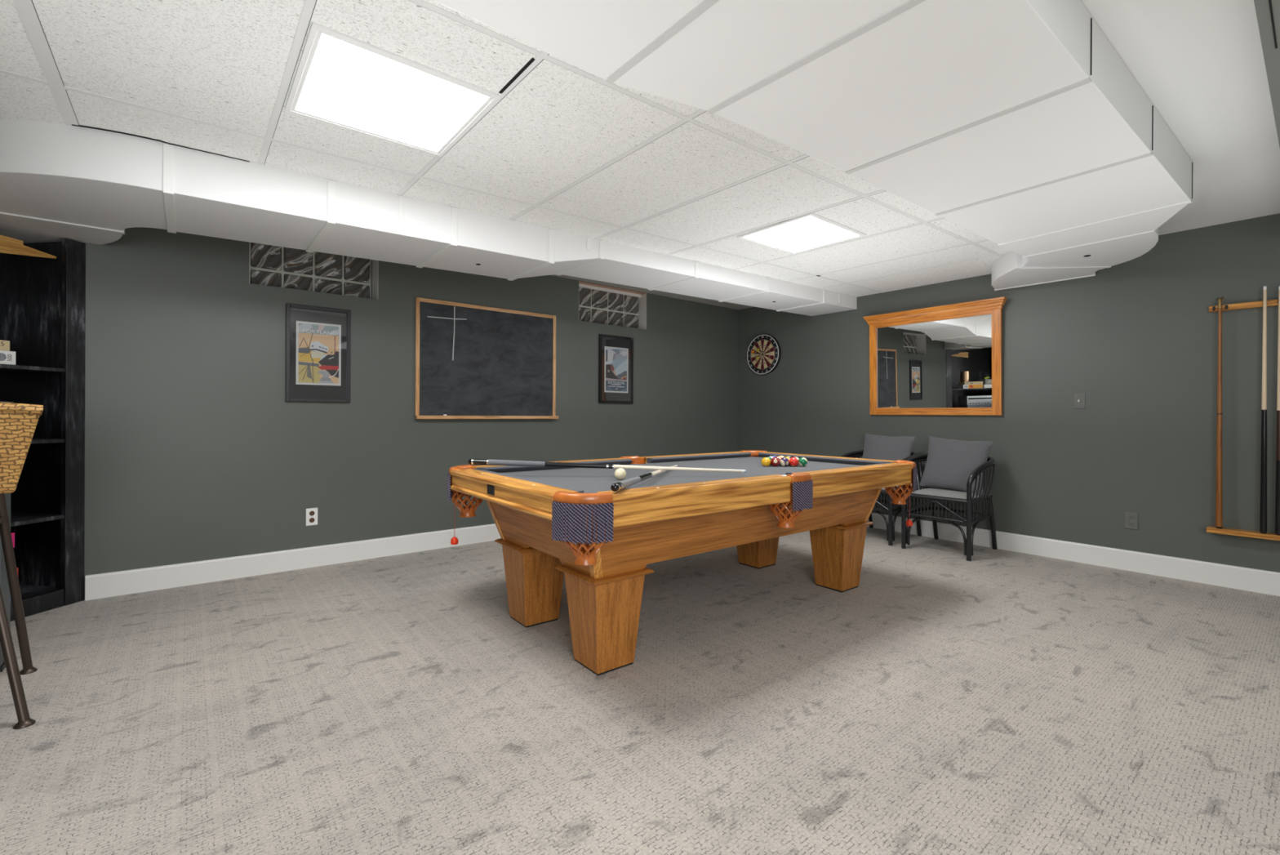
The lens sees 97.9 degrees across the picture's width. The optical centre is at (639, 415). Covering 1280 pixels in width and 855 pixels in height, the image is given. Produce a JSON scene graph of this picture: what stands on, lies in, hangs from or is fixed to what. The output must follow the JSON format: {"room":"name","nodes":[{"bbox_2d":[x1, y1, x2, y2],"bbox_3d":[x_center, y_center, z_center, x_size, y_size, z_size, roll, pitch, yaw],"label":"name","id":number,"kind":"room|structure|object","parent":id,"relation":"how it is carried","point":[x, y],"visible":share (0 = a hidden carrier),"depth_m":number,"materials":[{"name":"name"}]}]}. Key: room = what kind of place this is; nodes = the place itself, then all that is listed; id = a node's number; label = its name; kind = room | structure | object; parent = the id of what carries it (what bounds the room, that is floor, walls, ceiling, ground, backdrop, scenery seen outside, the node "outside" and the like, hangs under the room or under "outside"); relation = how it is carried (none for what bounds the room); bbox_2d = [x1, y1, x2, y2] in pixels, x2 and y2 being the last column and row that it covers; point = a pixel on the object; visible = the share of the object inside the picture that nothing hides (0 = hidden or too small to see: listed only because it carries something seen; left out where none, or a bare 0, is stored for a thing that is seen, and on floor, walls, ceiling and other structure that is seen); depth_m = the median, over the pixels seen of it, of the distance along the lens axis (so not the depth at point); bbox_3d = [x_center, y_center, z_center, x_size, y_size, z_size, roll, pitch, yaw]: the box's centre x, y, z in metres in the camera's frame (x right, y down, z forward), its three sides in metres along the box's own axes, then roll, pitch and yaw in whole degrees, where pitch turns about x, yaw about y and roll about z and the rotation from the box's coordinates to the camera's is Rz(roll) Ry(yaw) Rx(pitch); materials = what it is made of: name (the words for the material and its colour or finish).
{"room":"basement games room","nodes":[
{"label":"basement games room","id":0,"kind":"room"},
{"bbox_2d":[84,226,738,599],"bbox_3d":[-1.063,-0.162,4.938,5.461,2.400,0.300,0,0,-39],"label":"wall","id":1,"kind":"structure","parent":0,"point":[195,449],"depth_m":3.72,"materials":[{"name":"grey paint"}]},
{"bbox_2d":[84,523,500,600],"bbox_3d":[-0.968,0.971,4.819,5.455,0.137,0.014,0,0,-39],"label":"baseboard","id":2,"kind":"structure","parent":1,"relation":"attached to","point":[100,585],"depth_m":3.64,"materials":[{"name":"white paint"}]},
{"bbox_2d":[306,507,317,525],"bbox_3d":[-2.234,0.691,3.794,0.070,0.117,0.009,0,0,-39],"label":"wall outlet","id":3,"kind":"object","parent":1,"relation":"attached to","point":[312,513],"visible":1,"depth_m":3.79,"materials":[{"name":"white plastic"}]},
{"bbox_2d":[309,517,314,522],"bbox_3d":[-2.233,0.715,3.793,0.033,0.033,0.005,0,0,-39],"label":"receptacle","id":4,"kind":"object","parent":3,"relation":"attached to","point":[311,519],"depth_m":3.79,"materials":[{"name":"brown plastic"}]},
{"bbox_2d":[309,511,315,515],"bbox_3d":[-2.233,0.668,3.793,0.033,0.033,0.005,0,0,-39],"label":"receptacle","id":5,"kind":"object","parent":3,"relation":"attached to","point":[311,513],"depth_m":3.79,"materials":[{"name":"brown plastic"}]},
{"bbox_2d":[248,242,377,299],"bbox_3d":[-2.287,-1.012,3.916,0.770,0.339,0.259,0,0,-39],"label":"window","id":6,"kind":"structure","parent":1,"relation":"in","point":[271,265],"depth_m":3.94,"materials":[{"name":"glass block"},{"name":"mortar"}]},
{"bbox_2d":[284,302,351,402],"bbox_3d":[-2.194,-0.415,3.810,0.388,0.650,0.023,0,0,-39],"label":"framed poster","id":7,"kind":"object","parent":1,"relation":"attached to","point":[318,339],"visible":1,"depth_m":3.81,"materials":[{"name":"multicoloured paper"}]},
{"bbox_2d":[295,320,341,385],"bbox_3d":[-2.195,-0.419,3.810,0.270,0.425,0.004,0,0,-39],"label":"print","id":8,"kind":"object","parent":7,"relation":"attached to","point":[317,343],"depth_m":3.81,"materials":[{"name":"multicoloured paper"}]},
{"bbox_2d":[414,297,558,418],"bbox_3d":[-1.212,-0.430,4.587,1.224,0.920,0.054,0,0,-39],"label":"chalkboard","id":9,"kind":"object","parent":1,"relation":"attached to","point":[473,361],"visible":1,"depth_m":4.55,"materials":[{"name":"stone"}]},
{"bbox_2d":[414,415,558,418],"bbox_3d":[-1.214,0.017,4.587,1.224,0.026,0.054,0,0,-39],"label":"chalk tray","id":10,"kind":"object","parent":9,"relation":"on","point":[415,416],"depth_m":4.53,"materials":[{"name":"brown wood"}]},
{"bbox_2d":[578,280,646,329],"bbox_3d":[-0.332,-1.055,5.501,0.810,0.370,0.259,0,0,-39],"label":"window","id":11,"kind":"structure","parent":1,"relation":"in","point":[597,303],"depth_m":5.49,"materials":[{"name":"glass"}]},
{"bbox_2d":[598,333,633,403],"bbox_3d":[-0.229,-0.442,5.404,0.405,0.652,0.023,0,0,-39],"label":"framed poster","id":12,"kind":"object","parent":1,"relation":"attached to","point":[615,353],"visible":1,"depth_m":5.40,"materials":[{"name":"black paper"}]},
{"bbox_2d":[604,346,628,392],"bbox_3d":[-0.228,-0.439,5.406,0.286,0.439,0.003,0,0,-39],"label":"print","id":13,"kind":"object","parent":12,"relation":"attached to","point":[615,357],"depth_m":5.40,"materials":[{"name":"multicoloured paper"}]},
{"bbox_2d":[0,526,1279,854],"bbox_3d":[0.856,1.112,1.866,6.540,0.120,9.300,0,0,-39],"label":"floor","id":14,"kind":"structure","parent":0,"point":[999,701],"depth_m":1.94,"materials":[{"name":"grey carpet"}]},
{"bbox_2d":[0,400,13,671],"bbox_3d":[-2.901,0.487,2.073,0.740,1.090,0.180,0,0,-39],"label":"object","id":15,"kind":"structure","parent":14,"relation":"on","point":[4,584],"depth_m":2.30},
{"bbox_2d":[0,402,43,728],"bbox_3d":[-2.481,0.492,1.874,0.698,1.084,0.602,0,0,-39],"label":"bar stool","id":16,"kind":"object","parent":14,"relation":"on","point":[18,421],"visible":1,"depth_m":1.95,"materials":[{"name":"beige wicker"}]},
{"bbox_2d":[0,234,85,621],"bbox_3d":[-3.543,-0.114,2.819,0.824,2.283,1.689,0,0,8],"label":"corner shelf","id":17,"kind":"object","parent":14,"relation":"on","point":[42,285],"visible":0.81,"depth_m":3.07,"materials":[{"name":"black paint"}]},
{"bbox_2d":[0,350,15,364],"bbox_3d":[-3.288,-0.288,2.666,0.231,0.068,0.333,0,0,8],"label":"box","id":18,"kind":"object","parent":17,"relation":"on","point":[6,357],"visible":1,"depth_m":2.78,"materials":[{"name":"white cardboard"}]},
{"bbox_2d":[0,339,9,351],"bbox_3d":[-3.290,-0.347,2.651,0.231,0.050,0.314,0,0,8],"label":"box","id":19,"kind":"object","parent":18,"relation":"on","point":[4,344],"visible":1,"depth_m":2.77,"materials":[{"name":"beige cardboard"}]},
{"bbox_3d":[-3.313,0.909,2.678,0.250,0.060,0.330,0,0,8],"label":"game box","id":20,"kind":"object","parent":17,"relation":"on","visible":0},
{"bbox_3d":[-3.314,0.851,2.673,0.250,0.054,0.330,0,0,8],"label":"game box","id":21,"kind":"object","parent":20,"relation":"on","visible":0},
{"bbox_3d":[-3.311,0.799,2.691,0.250,0.050,0.330,0,0,8],"label":"game box","id":22,"kind":"object","parent":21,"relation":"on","visible":0},
{"bbox_3d":[-3.314,0.744,2.663,0.250,0.060,0.330,0,0,8],"label":"game box","id":23,"kind":"object","parent":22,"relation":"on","visible":0},
{"bbox_3d":[-3.314,0.691,2.666,0.251,0.044,0.330,0,0,8],"label":"game box","id":24,"kind":"object","parent":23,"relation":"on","visible":0},
{"bbox_2d":[10,532,14,547],"bbox_3d":[-3.312,0.631,2.676,0.250,0.074,0.330,0,0,8],"label":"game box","id":25,"kind":"object","parent":24,"relation":"on","point":[12,533],"visible":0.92,"depth_m":2.81,"materials":[{"name":"pink"}]},
{"bbox_2d":[447,449,916,675],"bbox_3d":[0.338,0.660,3.144,2.476,0.776,1.397,0,0,-38],"label":"pool table","id":26,"kind":"object","parent":14,"relation":"on","point":[551,522],"visible":0.95,"depth_m":2.57,"materials":[{"name":"brown wood"}]},
{"bbox_2d":[450,528,458,544],"bbox_3d":[-0.965,0.523,2.901,0.039,0.294,0.039,0,0,-39],"label":"holder","id":27,"kind":"object","parent":26,"relation":"hanging from","point":[454,540],"visible":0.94,"depth_m":2.89,"materials":[{"name":"red"}]},
{"bbox_2d":[451,491,483,517],"bbox_3d":[-0.897,0.452,2.898,0.158,0.144,0.159,0,0,-38],"label":"basket","id":28,"kind":"object","parent":26,"relation":"on","point":[465,511],"depth_m":2.86,"materials":[{"name":"orange leather"}]},
{"bbox_2d":[472,468,583,493],"bbox_3d":[-0.528,0.293,2.465,0.051,0.031,1.042,0,0,-38],"label":"cushion","id":29,"kind":"object","parent":26,"relation":"on","point":[575,490],"depth_m":2.34,"materials":[{"name":"fabric"}]},
{"bbox_2d":[476,458,632,472],"bbox_3d":[-0.449,0.292,3.221,1.007,0.031,0.051,0,0,-38],"label":"pool cue","id":30,"kind":"object","parent":26,"relation":"on","point":[498,468],"depth_m":3.12,"materials":[{"name":"wood"}]},
{"bbox_2d":[564,526,605,564],"bbox_3d":[-0.197,0.457,2.004,0.158,0.144,0.159,0,0,-38],"label":"basket","id":31,"kind":"object","parent":26,"relation":"on","point":[584,554],"depth_m":1.94,"materials":[{"name":"orange leather"}]},
{"bbox_2d":[468,458,746,472],"bbox_3d":[-0.156,0.256,2.828,1.404,0.070,0.031,0,0,-4],"label":"pool cue","id":32,"kind":"object","parent":26,"relation":"on","point":[471,461],"visible":1,"depth_m":2.81,"materials":[{"name":"black"}]},
{"bbox_2d":[614,467,626,479],"bbox_3d":[-0.095,0.283,2.690,0.057,0.057,0.057,0,0,-39],"label":"ball","id":33,"kind":"object","parent":26,"relation":"on","point":[620,473],"visible":1,"depth_m":2.67,"materials":[{"name":"beige plastic"}]},
{"bbox_2d":[610,464,677,491],"bbox_3d":[0.068,0.277,2.668,0.031,0.069,1.426,0,0,13],"label":"pool cue","id":34,"kind":"object","parent":26,"relation":"on","point":[615,486],"visible":0.95,"depth_m":2.22,"materials":[{"name":"black wood"}]},
{"bbox_2d":[597,474,772,491],"bbox_3d":[0.225,0.297,2.360,1.006,0.031,0.051,0,0,-38],"label":"cushion","id":35,"kind":"object","parent":26,"relation":"on","point":[627,488],"depth_m":2.31,"materials":[{"name":"fabric"}]},
{"bbox_2d":[646,452,751,462],"bbox_3d":[0.455,0.296,3.928,1.006,0.031,0.051,0,0,-38],"label":"cushion","id":36,"kind":"object","parent":26,"relation":"on","point":[732,455],"depth_m":3.88,"materials":[{"name":"fabric"}]},
{"bbox_2d":[760,457,770,466],"bbox_3d":[0.772,0.286,3.416,0.057,0.057,0.057,0,0,-12],"label":"ball","id":37,"kind":"object","parent":26,"relation":"on","point":[766,461],"visible":1,"depth_m":3.40,"materials":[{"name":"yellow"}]},
{"bbox_2d":[770,457,779,466],"bbox_3d":[0.830,0.287,3.420,0.057,0.057,0.057,0,0,-15],"label":"ball","id":38,"kind":"object","parent":26,"relation":"on","point":[775,461],"visible":0.99,"depth_m":3.40,"materials":[{"name":"red plastic"}]},
{"bbox_2d":[779,457,789,466],"bbox_3d":[0.887,0.287,3.423,0.057,0.057,0.057,0,0,3],"label":"ball","id":39,"kind":"object","parent":26,"relation":"on","point":[784,461],"visible":1,"depth_m":3.40,"materials":[{"name":"purple"}]},
{"bbox_2d":[769,499,803,527],"bbox_3d":[0.703,0.461,2.678,0.158,0.144,0.159,0,0,-38],"label":"pocket","id":40,"kind":"object","parent":26,"relation":"on","point":[786,520],"depth_m":2.64,"materials":[{"name":"orange leather"}]},
{"bbox_2d":[789,457,798,466],"bbox_3d":[0.945,0.287,3.427,0.057,0.057,0.057,0,0,36],"label":"ball","id":41,"kind":"object","parent":26,"relation":"on","point":[793,461],"visible":1,"depth_m":3.41,"materials":[{"name":"red plastic"}]},
{"bbox_2d":[798,457,807,466],"bbox_3d":[1.002,0.288,3.431,0.057,0.057,0.057,0,0,-14],"label":"ball","id":42,"kind":"object","parent":26,"relation":"on","point":[802,461],"visible":0.98,"depth_m":3.41,"materials":[{"name":"green plastic"}]},
{"bbox_2d":[758,452,891,465],"bbox_3d":[1.208,0.300,3.823,0.051,0.031,1.042,0,0,-38],"label":"cushion","id":43,"kind":"object","parent":26,"relation":"on","point":[810,458],"depth_m":3.72,"materials":[{"name":"fabric"}]},
{"bbox_2d":[785,462,889,475],"bbox_3d":[1.128,0.301,3.067,1.007,0.031,0.051,0,0,-38],"label":"cushion","id":44,"kind":"object","parent":26,"relation":"on","point":[789,473],"depth_m":2.95,"materials":[{"name":"fabric"}]},
{"bbox_2d":[884,482,913,504],"bbox_3d":[1.574,0.464,3.389,0.158,0.144,0.159,0,0,-38],"label":"pocket","id":45,"kind":"object","parent":26,"relation":"on","point":[898,500],"depth_m":3.35,"materials":[{"name":"orange leather"}]},
{"bbox_2d":[906,519,912,525],"bbox_3d":[1.651,0.543,3.416,0.039,0.267,0.039,0,0,-39],"label":"holder","id":46,"kind":"object","parent":26,"relation":"hanging from","point":[908,522],"visible":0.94,"depth_m":3.40,"materials":[{"name":"red"}]},
{"bbox_2d":[840,449,921,545],"bbox_3d":[2.096,0.686,4.881,0.596,0.746,0.588,0,0,-39],"label":"rattan armchair","id":47,"kind":"object","parent":14,"relation":"on","point":[890,525],"visible":0.23,"depth_m":4.58,"materials":[{"name":"black wicker"}]},
{"bbox_3d":[2.083,0.605,4.870,0.430,0.024,0.448,0,0,-39],"label":"seat pad","id":48,"kind":"object","parent":47,"relation":"on","visible":0},
{"bbox_2d":[862,432,915,460],"bbox_3d":[2.152,0.376,4.890,0.162,0.426,0.469,0,0,-40],"label":"throw pillow","id":49,"kind":"object","parent":48,"relation":"on","point":[876,446],"visible":0.47,"depth_m":4.86,"materials":[{"name":"grey fabric"}]},
{"bbox_2d":[901,453,997,560],"bbox_3d":[2.455,0.689,4.410,0.596,0.746,0.588,0,0,-39],"label":"rattan armchair","id":50,"kind":"object","parent":14,"relation":"on","point":[931,500],"visible":0.76,"depth_m":4.24,"materials":[{"name":"black wicker"}]},
{"bbox_2d":[911,487,991,499],"bbox_3d":[2.442,0.608,4.399,0.430,0.024,0.448,0,0,-39],"label":"seat pad","id":51,"kind":"object","parent":50,"relation":"on","point":[938,491],"visible":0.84,"depth_m":4.33,"materials":[{"name":"grey fabric"}]},
{"bbox_2d":[919,435,993,495],"bbox_3d":[2.505,0.390,4.433,0.167,0.438,0.488,0,0,-35],"label":"throw pillow","id":52,"kind":"object","parent":51,"relation":"on","point":[949,464],"visible":0.88,"depth_m":4.40,"materials":[{"name":"grey fabric"}]},
{"bbox_2d":[0,0,1279,309],"bbox_3d":[0.745,-1.246,1.699,6.740,0.205,9.000,0,0,-39],"label":"ceiling","id":53,"kind":"structure","parent":0,"point":[565,148],"depth_m":2.25,"materials":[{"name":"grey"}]},
{"bbox_2d":[284,21,501,156],"bbox_3d":[-0.920,-1.152,2.055,0.594,0.012,0.606,0,0,-39],"label":"recessed light","id":54,"kind":"object","parent":53,"relation":"in","point":[341,80],"visible":1,"depth_m":2.00,"materials":[{"name":"white plastic"}]},
{"bbox_2d":[0,119,857,315],"bbox_3d":[-0.610,-1.090,3.819,6.239,0.299,1.361,0,0,-27],"label":"ceiling soffit","id":55,"kind":"object","parent":53,"relation":"hanging from","point":[58,181],"visible":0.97,"depth_m":2.81,"materials":[{"name":"white paint"}]},
{"bbox_2d":[737,212,866,254],"bbox_3d":[1.026,-1.144,3.546,0.597,0.012,0.555,0,0,-39],"label":"recessed light","id":56,"kind":"object","parent":53,"relation":"in","point":[810,231],"visible":1,"depth_m":3.51,"materials":[{"name":"white plastic"}]},
{"bbox_2d":[434,0,1192,290],"bbox_3d":[0.787,-1.105,1.970,6.327,0.206,1.274,0,0,-39],"label":"ceiling soffit","id":57,"kind":"object","parent":53,"relation":"attached to","point":[1018,124],"visible":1,"depth_m":1.78,"materials":[{"name":"white paint"}]},
{"bbox_2d":[737,213,1279,572],"bbox_3d":[3.667,-0.135,3.560,0.150,2.400,8.200,0,0,-39],"label":"wall","id":58,"kind":"structure","parent":0,"point":[1138,336],"depth_m":3.91,"materials":[{"name":"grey paint"}]},
{"bbox_2d":[746,333,781,374],"bbox_3d":[1.380,-0.678,6.228,0.044,0.447,0.447,0,0,-39],"label":"dartboard","id":59,"kind":"object","parent":58,"relation":"attached to","point":[769,344],"visible":0.98,"depth_m":6.20,"materials":[{"name":"black"}]},
{"bbox_2d":[863,296,1007,415],"bbox_3d":[2.495,-0.463,4.809,0.085,0.922,1.167,0,0,-39],"label":"wall mirror","id":60,"kind":"object","parent":58,"relation":"attached to","point":[947,359],"visible":1,"depth_m":4.76,"materials":[{"name":"brown wood"}]},
{"bbox_2d":[876,313,991,408],"bbox_3d":[2.515,-0.437,4.826,0.010,0.759,0.975,-1,1,-39],"label":"mirror glass","id":61,"kind":"object","parent":60,"relation":"on","point":[944,361],"depth_m":4.78,"materials":[{"name":"silver metal"}]},
{"bbox_2d":[866,512,1279,595],"bbox_3d":[3.660,0.997,3.432,0.014,0.137,8.000,0,0,-39],"label":"baseboard","id":62,"kind":"structure","parent":58,"relation":"attached to","point":[1258,580],"depth_m":3.86,"materials":[{"name":"white paint"}]},
{"bbox_2d":[1073,392,1084,408],"bbox_3d":[3.176,-0.105,4.032,0.017,0.113,0.068,0,0,-39],"label":"light switch","id":63,"kind":"object","parent":58,"relation":"attached to","point":[1078,397],"visible":1,"depth_m":4.03,"materials":[{"name":"grey plastic"}]},
{"bbox_2d":[1124,511,1137,529],"bbox_3d":[3.358,0.721,3.810,0.009,0.114,0.070,0,0,-39],"label":"wall outlet","id":64,"kind":"object","parent":58,"relation":"attached to","point":[1131,518],"visible":1,"depth_m":3.81,"materials":[{"name":"grey plastic"}]},
{"bbox_2d":[1128,515,1133,519],"bbox_3d":[3.356,0.698,3.808,0.005,0.033,0.033,0,0,-39],"label":"receptacle","id":65,"kind":"object","parent":64,"relation":"attached to","point":[1130,517],"depth_m":3.81,"materials":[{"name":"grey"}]},
{"bbox_2d":[1128,521,1133,526],"bbox_3d":[3.356,0.743,3.808,0.005,0.033,0.033,0,0,-39],"label":"receptacle","id":66,"kind":"object","parent":64,"relation":"attached to","point":[1130,523],"depth_m":3.81,"materials":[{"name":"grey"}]},
{"bbox_2d":[1206,298,1279,540],"bbox_3d":[3.776,0.024,3.234,0.086,1.413,0.675,0,0,-39],"label":"cue rack","id":67,"kind":"object","parent":58,"relation":"attached to","point":[1246,533],"visible":1,"depth_m":3.37,"materials":[{"name":"brown wood"}]},
{"bbox_2d":[1215,296,1224,528],"bbox_3d":[3.582,-0.018,3.444,0.031,1.433,0.124,0,0,33],"label":"stick","id":68,"kind":"object","parent":67,"relation":"in","point":[1219,495],"visible":1,"depth_m":3.44,"materials":[{"name":"brown wood"}]},
{"bbox_2d":[1259,285,1266,533],"bbox_3d":[3.699,-0.033,3.302,0.030,1.466,0.030,1,0,-39],"label":"pool cue","id":69,"kind":"object","parent":67,"relation":"in","point":[1263,508],"visible":1,"depth_m":3.29,"materials":[{"name":"black wood"}]},
{"bbox_2d":[1275,285,1279,535],"bbox_3d":[3.737,-0.028,3.255,0.030,1.456,0.030,1,0,-39],"label":"pool cue","id":70,"kind":"object","parent":67,"relation":"in","point":[1277,443],"visible":1,"depth_m":3.25,"materials":[{"name":"black"}]},
{"bbox_2d":[1253,0,1279,146],"bbox_3d":[2.472,-1.119,1.823,3.900,0.164,0.515,0,0,-39],"label":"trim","id":71,"kind":"structure","parent":58,"relation":"attached to","point":[1268,11],"depth_m":1.56,"materials":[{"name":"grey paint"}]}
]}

